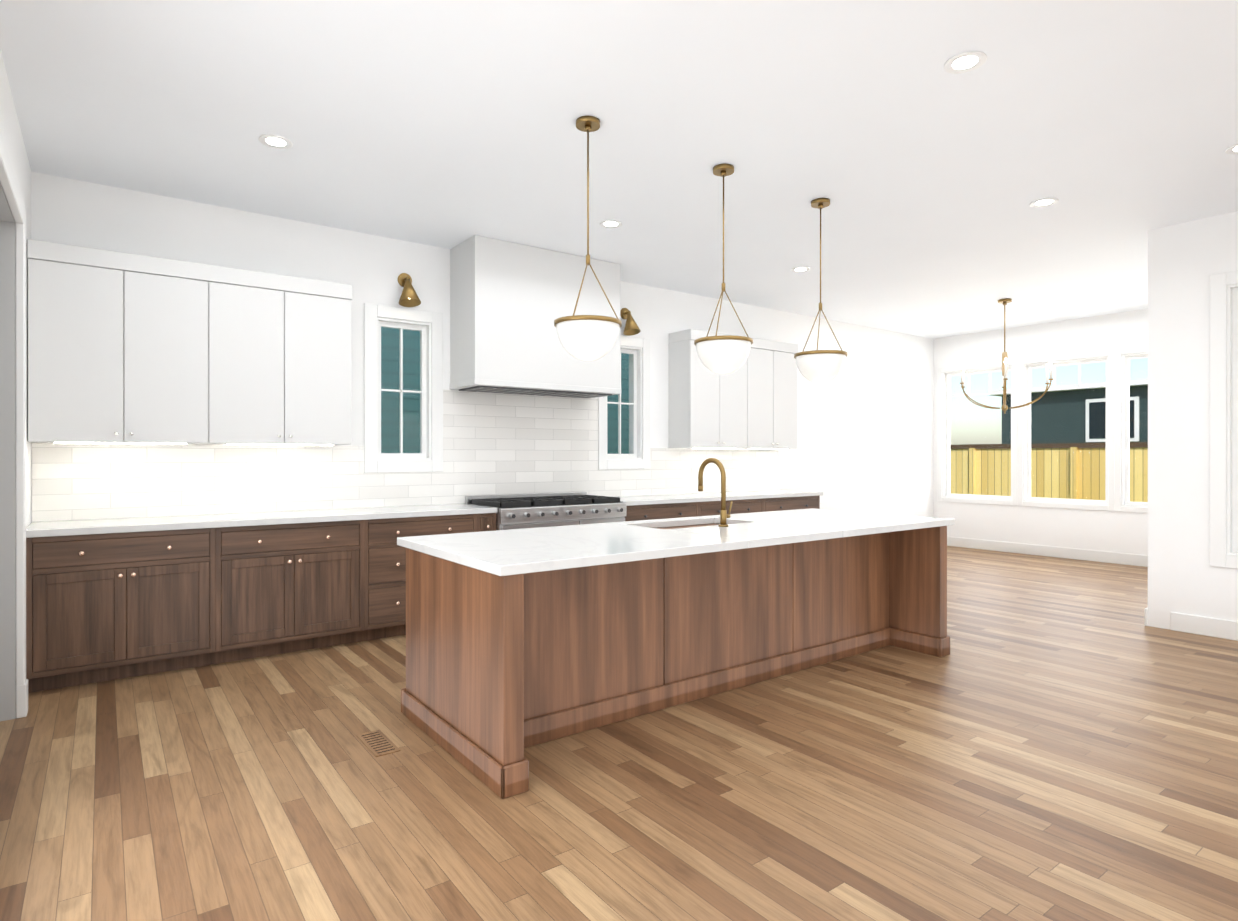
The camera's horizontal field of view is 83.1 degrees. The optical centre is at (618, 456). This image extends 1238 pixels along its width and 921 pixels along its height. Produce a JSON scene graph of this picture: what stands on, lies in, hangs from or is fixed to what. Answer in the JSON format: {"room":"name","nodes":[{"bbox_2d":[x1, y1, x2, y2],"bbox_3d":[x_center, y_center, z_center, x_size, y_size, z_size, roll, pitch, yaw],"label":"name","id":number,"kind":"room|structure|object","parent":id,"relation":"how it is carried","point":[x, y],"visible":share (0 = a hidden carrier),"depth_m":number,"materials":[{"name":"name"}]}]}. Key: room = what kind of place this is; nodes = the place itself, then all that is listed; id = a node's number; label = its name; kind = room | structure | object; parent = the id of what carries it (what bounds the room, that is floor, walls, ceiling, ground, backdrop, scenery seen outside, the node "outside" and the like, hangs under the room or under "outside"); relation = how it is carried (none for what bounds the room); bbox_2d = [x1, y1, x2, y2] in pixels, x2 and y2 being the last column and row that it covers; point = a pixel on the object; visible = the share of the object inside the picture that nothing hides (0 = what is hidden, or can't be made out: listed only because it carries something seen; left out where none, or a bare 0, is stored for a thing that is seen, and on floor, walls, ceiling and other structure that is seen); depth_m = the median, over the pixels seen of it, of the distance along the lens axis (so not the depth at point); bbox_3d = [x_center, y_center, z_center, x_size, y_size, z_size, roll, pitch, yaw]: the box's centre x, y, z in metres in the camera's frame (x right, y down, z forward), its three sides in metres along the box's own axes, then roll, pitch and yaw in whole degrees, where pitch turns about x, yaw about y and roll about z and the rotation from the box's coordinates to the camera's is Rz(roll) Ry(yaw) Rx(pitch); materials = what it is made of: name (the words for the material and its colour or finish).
{"room":"kitchen and dining room","nodes":[
{"label":"kitchen and dining room","id":0,"kind":"room"},
{"bbox_2d":[0,546,1237,920],"bbox_3d":[2.910,1.442,3.660,11.750,0.200,9.400,0,0,-36],"label":"floor","id":1,"kind":"structure","parent":0,"point":[1048,738],"depth_m":2.79,"materials":[{"name":"brown wood"}]},
{"bbox_2d":[26,527,233,692],"bbox_3d":[-3.086,0.896,4.435,1.023,0.890,0.616,0,0,-36],"label":"base cabinet","id":2,"kind":"object","parent":1,"relation":"on","point":[106,607],"depth_m":4.17,"materials":[{"name":"brown wood"}]},
{"bbox_2d":[234,520,369,660],"bbox_3d":[-2.376,0.896,4.960,0.984,0.890,0.616,0,0,-36],"label":"base cabinet","id":3,"kind":"object","parent":1,"relation":"on","point":[298,586],"depth_m":4.74,"materials":[{"name":"brown wood"}]},
{"bbox_2d":[356,730,399,756],"bbox_3d":[-1.130,1.340,3.272,0.110,0.004,0.300,0,0,-36],"label":"floor vent","id":4,"kind":"object","parent":1,"relation":"in","point":[377,743],"visible":1,"depth_m":3.26,"materials":[{"name":"brown wood"}]},
{"bbox_2d":[370,514,481,639],"bbox_3d":[-1.653,0.895,5.495,0.933,0.890,0.616,0,0,-36],"label":"base cabinet","id":5,"kind":"object","parent":1,"relation":"on","point":[387,558],"depth_m":5.12,"materials":[{"name":"brown wood"}]},
{"bbox_2d":[26,503,497,537],"bbox_3d":[-2.325,0.429,4.981,2.897,0.040,0.642,0,0,-36],"label":"countertop","id":6,"kind":"structure","parent":5,"relation":"on","point":[85,527],"depth_m":4.62,"materials":[{"name":"stone"}]},
{"bbox_2d":[465,492,625,529],"bbox_3d":[-0.623,0.842,6.176,1.254,0.995,0.743,0,0,-36],"label":"range","id":7,"kind":"object","parent":1,"relation":"on","point":[524,511],"visible":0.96,"depth_m":5.96,"materials":[{"name":"silver metal"}]},
{"bbox_2d":[625,502,704,520],"bbox_3d":[0.238,0.894,6.893,0.977,0.890,0.616,0,0,-36],"label":"base cabinet","id":8,"kind":"object","parent":1,"relation":"on","point":[661,511],"depth_m":6.65,"materials":[{"name":"brown wood"}]},
{"bbox_2d":[401,526,949,798],"bbox_3d":[0.550,0.903,4.195,3.362,0.878,1.160,0,0,-36],"label":"kitchen island","id":9,"kind":"object","parent":1,"relation":"on","point":[518,641],"depth_m":3.61,"materials":[{"name":"brown wood"}]},
{"bbox_2d":[397,510,954,577],"bbox_3d":[0.555,0.442,4.187,3.400,0.040,1.180,0,0,-36],"label":"island countertop","id":10,"kind":"structure","parent":9,"relation":"on","point":[503,553],"depth_m":3.65,"materials":[{"name":"white stone"}]},
{"bbox_2d":[657,522,716,529],"bbox_3d":[0.464,0.568,4.437,0.800,0.236,0.420,0,0,-36],"label":"sink","id":11,"kind":"object","parent":10,"relation":"in","point":[675,524],"depth_m":4.67,"materials":[{"name":"white ceramic"}]},
{"bbox_2d":[698,458,732,525],"bbox_3d":[0.589,0.213,4.297,0.096,0.415,0.246,0,0,-36],"label":"faucet","id":12,"kind":"object","parent":10,"relation":"on","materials":[{"name":"gold metal"}]},
{"bbox_2d":[705,498,768,515],"bbox_3d":[0.987,0.893,7.447,1.007,0.890,0.616,0,0,-36],"label":"base cabinet","id":13,"kind":"object","parent":1,"relation":"on","point":[747,505],"depth_m":7.27,"materials":[{"name":"brown wood"}]},
{"bbox_2d":[769,496,819,510],"bbox_3d":[1.744,0.893,8.007,0.996,0.890,0.616,0,0,-36],"label":"base cabinet","id":14,"kind":"object","parent":1,"relation":"on","point":[804,502],"depth_m":7.78,"materials":[{"name":"brown wood"}]},
{"bbox_2d":[620,490,822,505],"bbox_3d":[1.009,0.427,7.446,2.875,0.040,0.642,0,0,-36],"label":"countertop","id":15,"kind":"structure","parent":14,"relation":"on","point":[672,498],"depth_m":7.24,"materials":[{"name":"stone"}]},
{"bbox_2d":[0,49,1237,629],"bbox_3d":[2.930,-0.223,3.673,11.700,3.130,9.400,0,0,-36],"label":"wall","id":16,"kind":"structure","parent":0,"point":[868,429],"depth_m":5.63,"materials":[{"name":"paint"}]},
{"bbox_2d":[0,130,27,720],"bbox_3d":[-2.755,0.023,2.821,0.443,2.640,1.818,0,0,-36],"label":"door frame","id":17,"kind":"structure","parent":16,"relation":"attached to","point":[13,692],"depth_m":3.56,"materials":[{"name":"grey wood"}]},
{"bbox_2d":[27,239,210,443],"bbox_3d":[-3.206,-0.684,4.513,0.923,1.190,0.347,0,0,-36],"label":"upper cabinet","id":18,"kind":"object","parent":16,"relation":"attached to","point":[126,348],"depth_m":4.35,"materials":[{"name":"white wood"}]},
{"bbox_2d":[211,265,352,445],"bbox_3d":[-2.464,-0.684,5.062,0.923,1.190,0.347,0,0,-36],"label":"upper cabinet","id":19,"kind":"object","parent":16,"relation":"attached to","point":[281,344],"depth_m":4.90,"materials":[{"name":"white wood"}]},
{"bbox_2d":[364,303,442,472],"bbox_3d":[-1.833,-0.550,5.859,0.660,1.360,0.220,0,0,-36],"label":"kitchen window","id":20,"kind":"structure","parent":16,"relation":"in","point":[428,457],"depth_m":5.84,"materials":[{"name":"white wood"}]},
{"bbox_2d":[32,389,777,521],"bbox_3d":[-0.867,-0.085,6.457,6.997,0.982,0.008,0,0,-36],"label":"tile backsplash","id":21,"kind":"structure","parent":16,"relation":"attached to","point":[499,444],"depth_m":5.72,"materials":[{"name":"white tile"}]},
{"bbox_2d":[691,468,695,477],"bbox_3d":[0.825,0.178,7.699,0.070,0.114,0.006,0,0,-36],"label":"electrical outlet","id":22,"kind":"object","parent":21,"relation":"attached to","point":[693,472],"visible":1,"depth_m":7.69,"materials":[{"name":"white plastic"}]},
{"bbox_2d":[397,273,420,306],"bbox_3d":[-1.715,-1.375,5.699,0.176,0.286,0.213,0,0,-36],"label":"sconce","id":23,"kind":"object","parent":16,"relation":"attached to","point":[409,297],"visible":1,"depth_m":5.71,"materials":[{"name":"gold metal"}]},
{"bbox_2d":[450,235,620,398],"bbox_3d":[-0.719,-1.176,6.253,1.476,1.223,0.505,0,0,-36],"label":"range hood","id":24,"kind":"object","parent":16,"relation":"attached to","point":[510,302],"visible":1,"depth_m":5.92,"materials":[{"name":"white paint"}]},
{"bbox_2d":[598,335,649,469],"bbox_3d":[0.001,-0.551,7.215,0.660,1.360,0.220,0,0,-36],"label":"kitchen window","id":25,"kind":"structure","parent":16,"relation":"in","point":[637,350],"depth_m":7.27,"materials":[{"name":"white wood"}]},
{"bbox_2d":[620,308,640,335],"bbox_3d":[0.119,-1.376,7.054,0.176,0.286,0.213,0,0,-36],"label":"sconce","id":26,"kind":"object","parent":16,"relation":"attached to","point":[631,327],"visible":0.98,"depth_m":7.06,"materials":[{"name":"gold metal"}]},
{"bbox_2d":[668,329,747,448],"bbox_3d":[0.975,-0.707,7.604,0.850,1.230,0.347,0,0,-36],"label":"upper cabinet","id":27,"kind":"object","parent":16,"relation":"attached to","point":[707,409],"depth_m":7.39,"materials":[{"name":"white wood"}]},
{"bbox_2d":[748,337,797,448],"bbox_3d":[1.658,-0.707,8.110,0.850,1.230,0.347,0,0,-36],"label":"upper cabinet","id":28,"kind":"object","parent":16,"relation":"attached to","point":[750,402],"depth_m":7.96,"materials":[{"name":"white wood"}]},
{"bbox_2d":[938,360,1017,505],"bbox_3d":[5.257,-0.330,10.181,0.220,2.020,1.150,0,0,-36],"label":"dining room window","id":29,"kind":"structure","parent":16,"relation":"in","point":[944,396],"depth_m":10.27,"materials":[{"name":"white wood"}]},
{"bbox_2d":[947,536,1147,566],"bbox_3d":[5.907,1.267,9.136,0.020,0.140,3.757,0,0,-36],"label":"baseboard","id":30,"kind":"structure","parent":16,"relation":"attached to","point":[1041,550],"depth_m":9.30,"materials":[{"name":"white"}]},
{"bbox_2d":[1018,350,1114,510],"bbox_3d":[5.941,-0.329,9.257,0.220,2.020,1.150,0,0,-36],"label":"dining room window","id":31,"kind":"structure","parent":16,"relation":"in","point":[1025,366],"depth_m":9.27,"materials":[{"name":"white wood"}]},
{"bbox_2d":[1114,346,1147,512],"bbox_3d":[6.624,-0.328,8.332,0.220,2.020,1.150,0,0,-36],"label":"dining room window","id":32,"kind":"structure","parent":16,"relation":"in","point":[1122,430],"depth_m":8.69,"materials":[{"name":"white wood"}]},
{"bbox_2d":[1145,607,1147,625],"bbox_3d":[5.589,1.269,6.575,3.536,0.140,0.016,0,0,-36],"label":"baseboard","id":33,"kind":"structure","parent":16,"relation":"attached to","point":[1146,609],"depth_m":5.52,"materials":[{"name":"white"}]},
{"bbox_2d":[1170,612,1237,640],"bbox_3d":[5.782,1.273,3.354,0.016,0.140,5.093,0,0,-36],"label":"baseboard","id":34,"kind":"structure","parent":16,"relation":"attached to","point":[1206,626],"depth_m":5.23,"materials":[{"name":"white"}]},
{"bbox_2d":[1210,270,1237,568],"bbox_3d":[4.959,-0.269,4.588,0.170,2.170,1.650,0,0,-36],"label":"window","id":35,"kind":"structure","parent":16,"relation":"in","point":[1224,419],"depth_m":5.15,"materials":[{"name":"white wood"}]},
{"bbox_2d":[0,0,1237,338],"bbox_3d":[2.910,-1.888,3.657,11.750,0.200,9.400,0,0,-36],"label":"ceiling","id":36,"kind":"structure","parent":0,"point":[1108,124],"depth_m":3.81,"materials":[{"name":"paint"}]},
{"bbox_2d":[258,134,292,148],"bbox_3d":[-1.946,-1.784,3.959,0.176,0.006,0.176,0,0,-36],"label":"recessed light","id":37,"kind":"object","parent":36,"relation":"in","point":[273,141],"visible":0.96,"depth_m":3.95,"materials":[{"name":"white plastic"}]},
{"bbox_2d":[554,116,621,360],"bbox_3d":[-0.165,-1.148,3.721,0.360,1.276,0.360,0,0,-36],"label":"pendant light","id":38,"kind":"object","parent":36,"relation":"hanging from","point":[587,337],"visible":1,"depth_m":3.62,"materials":[{"name":"white glass"}]},
{"bbox_2d":[599,220,621,227],"bbox_3d":[-0.062,-1.785,5.364,0.176,0.006,0.176,0,0,-36],"label":"recessed light","id":39,"kind":"object","parent":36,"relation":"in","point":[612,224],"visible":0.98,"depth_m":5.37,"materials":[{"name":"white"}]},
{"bbox_2d":[694,164,752,373],"bbox_3d":[0.647,-1.148,4.322,0.360,1.276,0.360,0,0,-36],"label":"pendant light","id":40,"kind":"object","parent":36,"relation":"hanging from","point":[725,354],"visible":1,"depth_m":4.22,"materials":[{"name":"white glass"}]},
{"bbox_2d":[791,267,809,271],"bbox_3d":[1.735,-1.786,6.668,0.176,0.006,0.176,0,0,-36],"label":"recessed light","id":41,"kind":"object","parent":36,"relation":"in","point":[799,269],"visible":1,"depth_m":6.67,"materials":[{"name":"white plastic"}]},
{"bbox_2d":[794,198,847,383],"bbox_3d":[1.411,-1.149,4.887,0.360,1.276,0.360,0,0,-36],"label":"pendant light","id":42,"kind":"object","parent":36,"relation":"hanging from","point":[817,366],"visible":1,"depth_m":4.79,"materials":[{"name":"white glass"}]},
{"bbox_2d":[944,51,986,73],"bbox_3d":[1.567,-1.783,3.161,0.176,0.006,0.176,0,0,-36],"label":"recessed light","id":43,"kind":"object","parent":36,"relation":"in","point":[964,62],"visible":1,"depth_m":3.16,"materials":[{"name":"white plastic"}]},
{"bbox_2d":[960,298,1052,413],"bbox_3d":[4.404,-1.141,7.970,0.943,1.298,1.041,0,0,-36],"label":"dining chandelier","id":44,"kind":"object","parent":36,"relation":"hanging from","point":[1004,407],"visible":1,"depth_m":7.95,"materials":[{"name":"gold metal"}]},
{"bbox_2d":[1029,198,1058,206],"bbox_3d":[2.987,-1.784,4.907,0.176,0.006,0.176,0,0,-36],"label":"recessed light","id":45,"kind":"object","parent":36,"relation":"in","point":[1044,202],"visible":0.96,"depth_m":4.90,"materials":[{"name":"white"}]},
{"bbox_2d":[1225,144,1237,153],"bbox_3d":[3.613,-1.784,4.027,0.176,0.006,0.176,0,0,-36],"label":"recessed light","id":46,"kind":"object","parent":36,"relation":"in","point":[1229,150],"visible":1,"depth_m":4.06,"materials":[{"name":"white"}]},
{"label":"outside","id":47,"kind":"structure","parent":0,"visible":0},
{"bbox_3d":[8.376,1.692,13.298,90.000,0.280,80.000,0,0,-36],"label":"ground","id":48,"kind":"structure","parent":47,"visible":0},
{"bbox_2d":[381,327,628,453],"bbox_3d":[-5.277,-2.055,10.736,13.000,7.220,5.880,0,0,-36],"label":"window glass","id":49,"kind":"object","parent":48,"relation":"on","point":[391,425],"depth_m":9.05,"materials":[{"name":"teal"}]},
{"bbox_2d":[950,442,1147,501],"bbox_3d":[11.349,0.645,10.521,0.160,1.820,24.100,0,0,-36],"label":"fence","id":50,"kind":"object","parent":48,"relation":"on","point":[987,465],"depth_m":14.10,"materials":[{"name":"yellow wood"}]},
{"bbox_2d":[988,379,1147,443],"bbox_3d":[20.548,-0.288,17.943,8.600,3.670,17.600,0,0,-36],"label":"house","id":51,"kind":"structure","parent":48,"relation":"on","point":[1059,421],"depth_m":20.68,"materials":[{"name":"paint"}]}
]}

